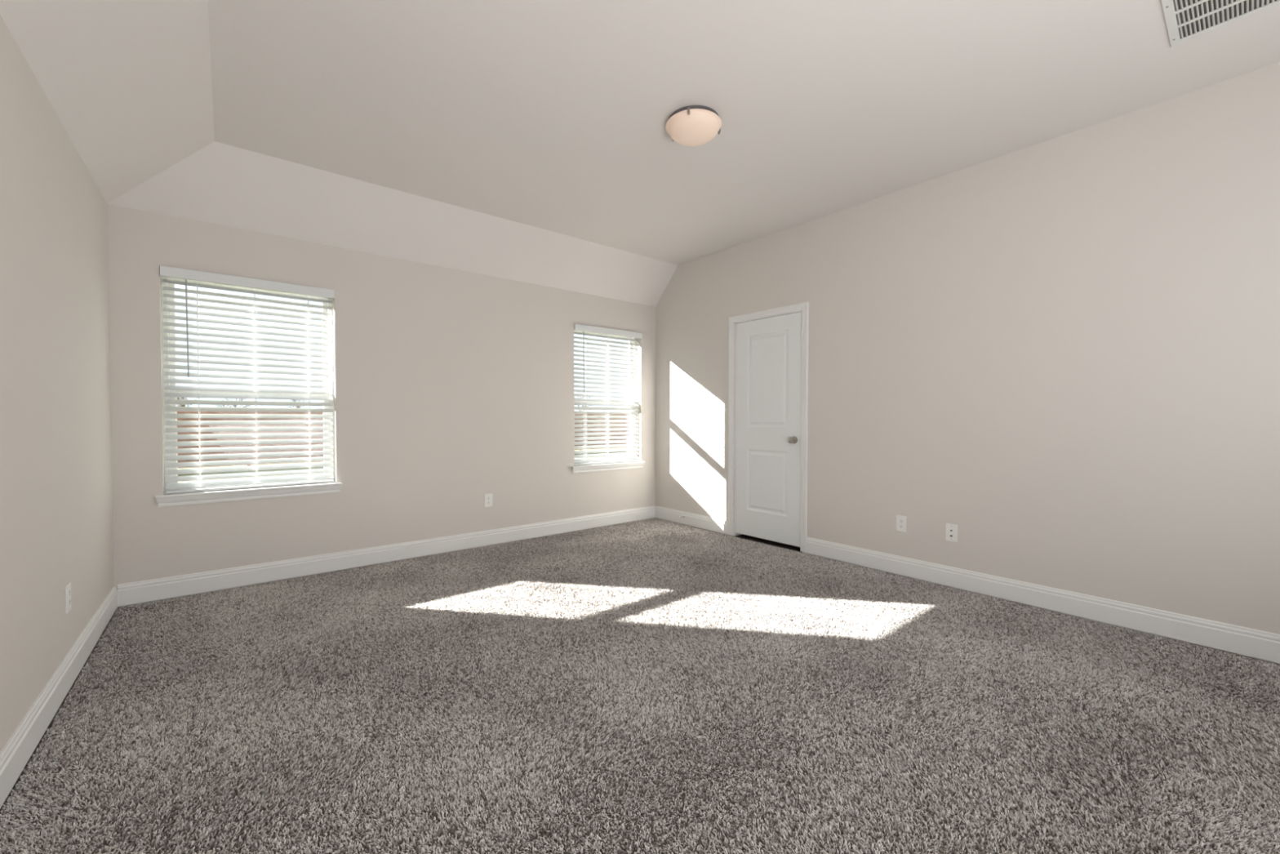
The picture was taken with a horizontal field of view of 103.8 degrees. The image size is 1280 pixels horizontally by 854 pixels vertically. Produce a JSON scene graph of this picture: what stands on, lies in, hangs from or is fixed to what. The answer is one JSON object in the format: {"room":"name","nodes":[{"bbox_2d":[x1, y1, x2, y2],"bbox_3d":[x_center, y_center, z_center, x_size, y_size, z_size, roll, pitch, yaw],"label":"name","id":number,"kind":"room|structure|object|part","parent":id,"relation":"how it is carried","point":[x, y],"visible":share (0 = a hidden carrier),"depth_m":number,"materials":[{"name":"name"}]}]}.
{"room":"empty bedroom","nodes":[
{"label":"empty bedroom","id":0,"kind":"room"},
{"bbox_2d":[0,14,114,751],"bbox_3d":[-1.454,-0.376,0.764,0.200,3.020,5.550,-1,1,-39],"label":"wall","id":1,"kind":"structure","parent":0,"point":[56,490],"depth_m":1.91,"materials":[{"name":"beige paint"}]},
{"bbox_2d":[0,584,117,808],"bbox_3d":[-1.372,1.048,0.859,0.016,0.130,5.550,-1,1,-39],"label":"baseboard","id":2,"kind":"structure","parent":1,"relation":"attached to","point":[15,755],"depth_m":1.85,"materials":[{"name":"white paint"}]},
{"bbox_2d":[65,582,71,613],"bbox_3d":[-2.432,0.726,2.138,0.008,0.117,0.072,-1,1,-39],"label":"wall outlet","id":3,"kind":"object","parent":1,"relation":"attached to","point":[68,588],"visible":1,"depth_m":2.12,"materials":[{"name":"white plastic"}]},
{"bbox_2d":[106,204,655,608],"bbox_3d":[-1.544,-0.442,4.410,4.689,3.020,0.200,-1,1,-39],"label":"wall","id":4,"kind":"structure","parent":0,"point":[452,388],"depth_m":3.94,"materials":[{"name":"beige paint"}]},
{"bbox_2d":[154,275,342,506],"bbox_3d":[-2.650,-0.256,3.461,1.004,1.492,0.199,-1,1,-39],"label":"window","id":5,"kind":"structure","parent":4,"relation":"in","point":[165,500],"depth_m":3.35,"materials":[{"name":"white plastic"}]},
{"bbox_2d":[160,265,334,493],"bbox_3d":[-2.621,-0.293,3.424,0.926,1.413,0.083,-1,1,-39],"label":"blind","id":6,"kind":"object","parent":5,"relation":"attached to","point":[165,271],"visible":1,"depth_m":3.39,"materials":[{"name":"white plastic"}]},
{"bbox_3d":[-2.857,-0.280,3.252,0.007,1.335,0.048,-1,1,-39],"label":"ladder cord","id":7,"kind":"part","parent":6,"relation":"part of","materials":[{"name":"white fabric"}]},
{"bbox_3d":[-2.632,0.405,3.450,0.908,0.016,0.050,-1,1,-39],"label":"rail","id":8,"kind":"part","parent":6,"relation":"part of","materials":[{"name":"white plastic"}]},
{"bbox_3d":[-2.630,-0.283,3.438,0.007,1.335,0.048,-1,1,-39],"label":"ladder cord","id":9,"kind":"part","parent":6,"relation":"part of","materials":[{"name":"white fabric"}]},
{"bbox_3d":[-2.392,-0.286,3.634,0.007,1.335,0.048,-1,1,-39],"label":"ladder cord","id":10,"kind":"part","parent":6,"relation":"part of","materials":[{"name":"white fabric"}]},
{"bbox_3d":[-2.697,-0.586,3.512,0.872,0.774,0.030,-1,1,-39],"label":"sash","id":11,"kind":"part","parent":5,"relation":"part of","materials":[{"name":"white plastic"}]},
{"bbox_3d":[-2.627,0.424,3.444,1.004,0.016,0.124,-1,1,-39],"label":"sill","id":12,"kind":"part","parent":5,"relation":"part of","materials":[{"name":"white paint"}]},
{"bbox_3d":[-2.677,0.067,3.498,0.872,0.668,0.030,-1,1,-39],"label":"sash","id":13,"kind":"part","parent":5,"relation":"part of","materials":[{"name":"white plastic"}]},
{"bbox_2d":[117,506,655,606],"bbox_3d":[-1.477,0.984,4.353,4.258,0.130,0.016,-1,1,-39],"label":"baseboard","id":14,"kind":"structure","parent":4,"relation":"attached to","point":[143,591],"depth_m":3.75,"materials":[{"name":"white paint"}]},
{"bbox_2d":[484,493,492,506],"bbox_3d":[-1.344,0.651,4.460,0.072,0.117,0.008,-1,1,-39],"label":"wall outlet","id":15,"kind":"object","parent":4,"relation":"attached to","point":[488,497],"visible":1,"depth_m":4.46,"materials":[{"name":"white plastic"}]},
{"bbox_2d":[571,330,644,473],"bbox_3d":[-0.365,-0.288,5.337,0.938,1.492,0.199,-1,1,-39],"label":"window","id":16,"kind":"structure","parent":4,"relation":"in","point":[630,464],"depth_m":5.38,"materials":[{"name":"white plastic"}]},
{"bbox_3d":[-0.412,-0.618,5.388,0.806,0.774,0.030,-1,1,-39],"label":"sash","id":17,"kind":"part","parent":16,"relation":"part of","materials":[{"name":"white plastic"}]},
{"bbox_3d":[-0.391,0.036,5.375,0.806,0.668,0.030,-1,1,-39],"label":"sash","id":18,"kind":"part","parent":16,"relation":"part of","materials":[{"name":"white plastic"}]},
{"bbox_2d":[573,324,642,465],"bbox_3d":[-0.336,-0.325,5.301,0.860,1.413,0.083,-1,1,-39],"label":"blind","id":19,"kind":"object","parent":16,"relation":"attached to","point":[580,327],"visible":0.91,"depth_m":5.29,"materials":[{"name":"white plastic"}]},
{"bbox_3d":[-0.347,0.374,5.326,0.842,0.016,0.050,-1,1,-39],"label":"rail","id":20,"kind":"part","parent":19,"relation":"part of","materials":[{"name":"white plastic"}]},
{"bbox_3d":[-0.344,-0.315,5.315,0.007,1.335,0.048,-1,1,-39],"label":"ladder cord","id":21,"kind":"part","parent":19,"relation":"part of","materials":[{"name":"white fabric"}]},
{"bbox_3d":[-0.123,-0.318,5.496,0.007,1.335,0.048,-1,1,-39],"label":"ladder cord","id":22,"kind":"part","parent":19,"relation":"part of","materials":[{"name":"white fabric"}]},
{"bbox_3d":[-0.342,0.393,5.320,0.938,0.016,0.124,-1,1,-39],"label":"sill","id":23,"kind":"part","parent":16,"relation":"part of","materials":[{"name":"white paint"}]},
{"bbox_3d":[-0.402,-0.318,5.382,0.866,1.434,0.080,-1,1,-39],"label":"frame","id":24,"kind":"part","parent":16,"relation":"part of","materials":[{"name":"white plastic"}]},
{"bbox_2d":[0,0,1279,306],"bbox_3d":[0.282,-1.603,2.167,4.289,0.614,5.550,-1,1,-39],"label":"ceiling","id":25,"kind":"structure","parent":0,"point":[529,141],"depth_m":2.57,"materials":[{"name":"paint"}]},
{"bbox_2d":[666,105,721,146],"bbox_3d":[0.293,-1.633,2.771,0.306,0.108,0.311,-1,1,-39],"label":"ceiling light","id":26,"kind":"object","parent":25,"relation":"attached to","point":[692,125],"visible":1,"depth_m":2.69,"materials":[{"name":"white glass"}]},
{"bbox_2d":[1160,0,1279,47],"bbox_3d":[2.293,-1.662,1.772,0.620,0.011,0.620,-1,1,-39],"label":"ceiling vent","id":27,"kind":"object","parent":25,"relation":"in","point":[1186,20],"visible":1,"depth_m":2.03,"materials":[{"name":"white metal"}]},
{"bbox_2d":[0,520,1279,853],"bbox_3d":[0.279,1.275,2.219,4.689,0.330,5.950,-1,1,-39],"label":"floor","id":28,"kind":"structure","parent":0,"point":[49,726],"depth_m":1.66,"materials":[{"name":"grey carpet"}]},
{"bbox_2d":[0,517,1279,853],"bbox_3d":[0.038,1.089,2.509,4.258,0.014,4.760,-1,1,-39],"label":"carpet","id":29,"kind":"object","parent":28,"relation":"on","point":[633,531],"visible":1,"depth_m":1.93,"materials":[{"name":"grey carpet"}]},
{"bbox_2d":[655,62,1279,665],"bbox_3d":[2.015,-0.424,3.613,0.200,3.020,5.550,-1,1,-39],"label":"wall","id":30,"kind":"structure","parent":0,"point":[1062,353],"depth_m":2.96,"materials":[{"name":"beige paint"}]},
{"bbox_2d":[654,505,728,534],"bbox_3d":[0.513,0.969,5.296,0.016,0.130,1.084,-1,1,-39],"label":"baseboard","id":31,"kind":"structure","parent":30,"relation":"attached to","point":[717,525],"depth_m":5.23,"materials":[{"name":"white paint"}]},
{"bbox_2d":[728,301,808,552],"bbox_3d":[1.187,0.007,4.578,0.264,2.116,0.852,-1,1,-39],"label":"door","id":32,"kind":"structure","parent":30,"relation":"in","point":[767,501],"depth_m":4.51,"materials":[{"name":"white paint"}]},
{"bbox_3d":[1.295,0.111,4.287,0.058,0.057,0.057,-1,1,-39],"label":"knob","id":33,"kind":"part","parent":32,"relation":"part of","materials":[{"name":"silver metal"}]},
{"bbox_2d":[896,515,906,532],"bbox_3d":[1.886,0.698,3.625,0.008,0.117,0.072,-1,1,-39],"label":"wall outlet","id":34,"kind":"object","parent":30,"relation":"attached to","point":[901,521],"visible":1,"depth_m":3.62,"materials":[{"name":"white plastic"}]},
{"bbox_2d":[945,523,957,542],"bbox_3d":[2.092,0.710,3.372,0.012,0.117,0.072,-1,1,-39],"label":"jack plate","id":35,"kind":"object","parent":30,"relation":"attached to","point":[951,531],"visible":1,"depth_m":3.37,"materials":[{"name":"white plastic"}]},
{"bbox_2d":[805,537,1279,663],"bbox_3d":[2.545,1.016,2.822,0.016,0.130,3.614,-1,1,-39],"label":"baseboard","id":36,"kind":"structure","parent":30,"relation":"attached to","point":[1252,642],"depth_m":2.87,"materials":[{"name":"white paint"}]},
{"label":"outside","id":37,"kind":"structure","parent":0,"visible":0},
{"bbox_2d":[177,447,628,482],"bbox_3d":[-26.387,0.462,61.706,150.000,0.200,119.750,-1,1,-39],"label":"lawn","id":38,"kind":"structure","parent":37,"point":[206,473],"depth_m":14.48,"materials":[{"name":"green plant"}]},
{"bbox_2d":[176,397,197,406],"bbox_3d":[-44.568,-1.409,49.146,2.295,4.067,4.525,-1,1,-39],"label":"bare tree","id":39,"kind":"object","parent":38,"relation":"on","point":[178,398],"visible":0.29,"depth_m":48.68,"materials":[{"name":"grey plant"}]},
{"bbox_2d":[214,398,251,407],"bbox_3d":[-39.388,-1.616,48.967,3.512,4.503,3.196,-1,1,-39],"label":"bare tree","id":40,"kind":"object","parent":38,"relation":"on","point":[228,399],"visible":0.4,"depth_m":48.86,"materials":[{"name":"grey plant"}]},
{"bbox_2d":[283,388,307,408],"bbox_3d":[-37.013,-1.869,54.515,2.128,4.824,3.826,0,1,-18],"label":"bare tree","id":41,"kind":"object","parent":38,"relation":"on","point":[297,406],"visible":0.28,"depth_m":54.53,"materials":[{"name":"grey plant"}]},
{"bbox_2d":[177,411,628,468],"bbox_3d":[-2.680,0.221,23.464,50.120,1.720,0.149,-1,1,-39],"label":"wooden fence","id":42,"kind":"object","parent":38,"relation":"on","point":[178,412],"visible":0.11,"depth_m":15.85,"materials":[{"name":"brown wood"}]},
{"bbox_3d":[-2.692,0.090,23.381,50.000,0.085,0.039,-1,1,-39],"label":"rail","id":43,"kind":"part","parent":42,"relation":"part of","materials":[{"name":"brown wood"}]},
{"bbox_2d":[577,393,591,411],"bbox_3d":[-10.181,-3.158,90.834,4.131,6.166,3.245,1,1,25],"label":"bare tree","id":44,"kind":"object","parent":38,"relation":"on","point":[590,393],"visible":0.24,"depth_m":90.11,"materials":[{"name":"grey plant"}]}
]}

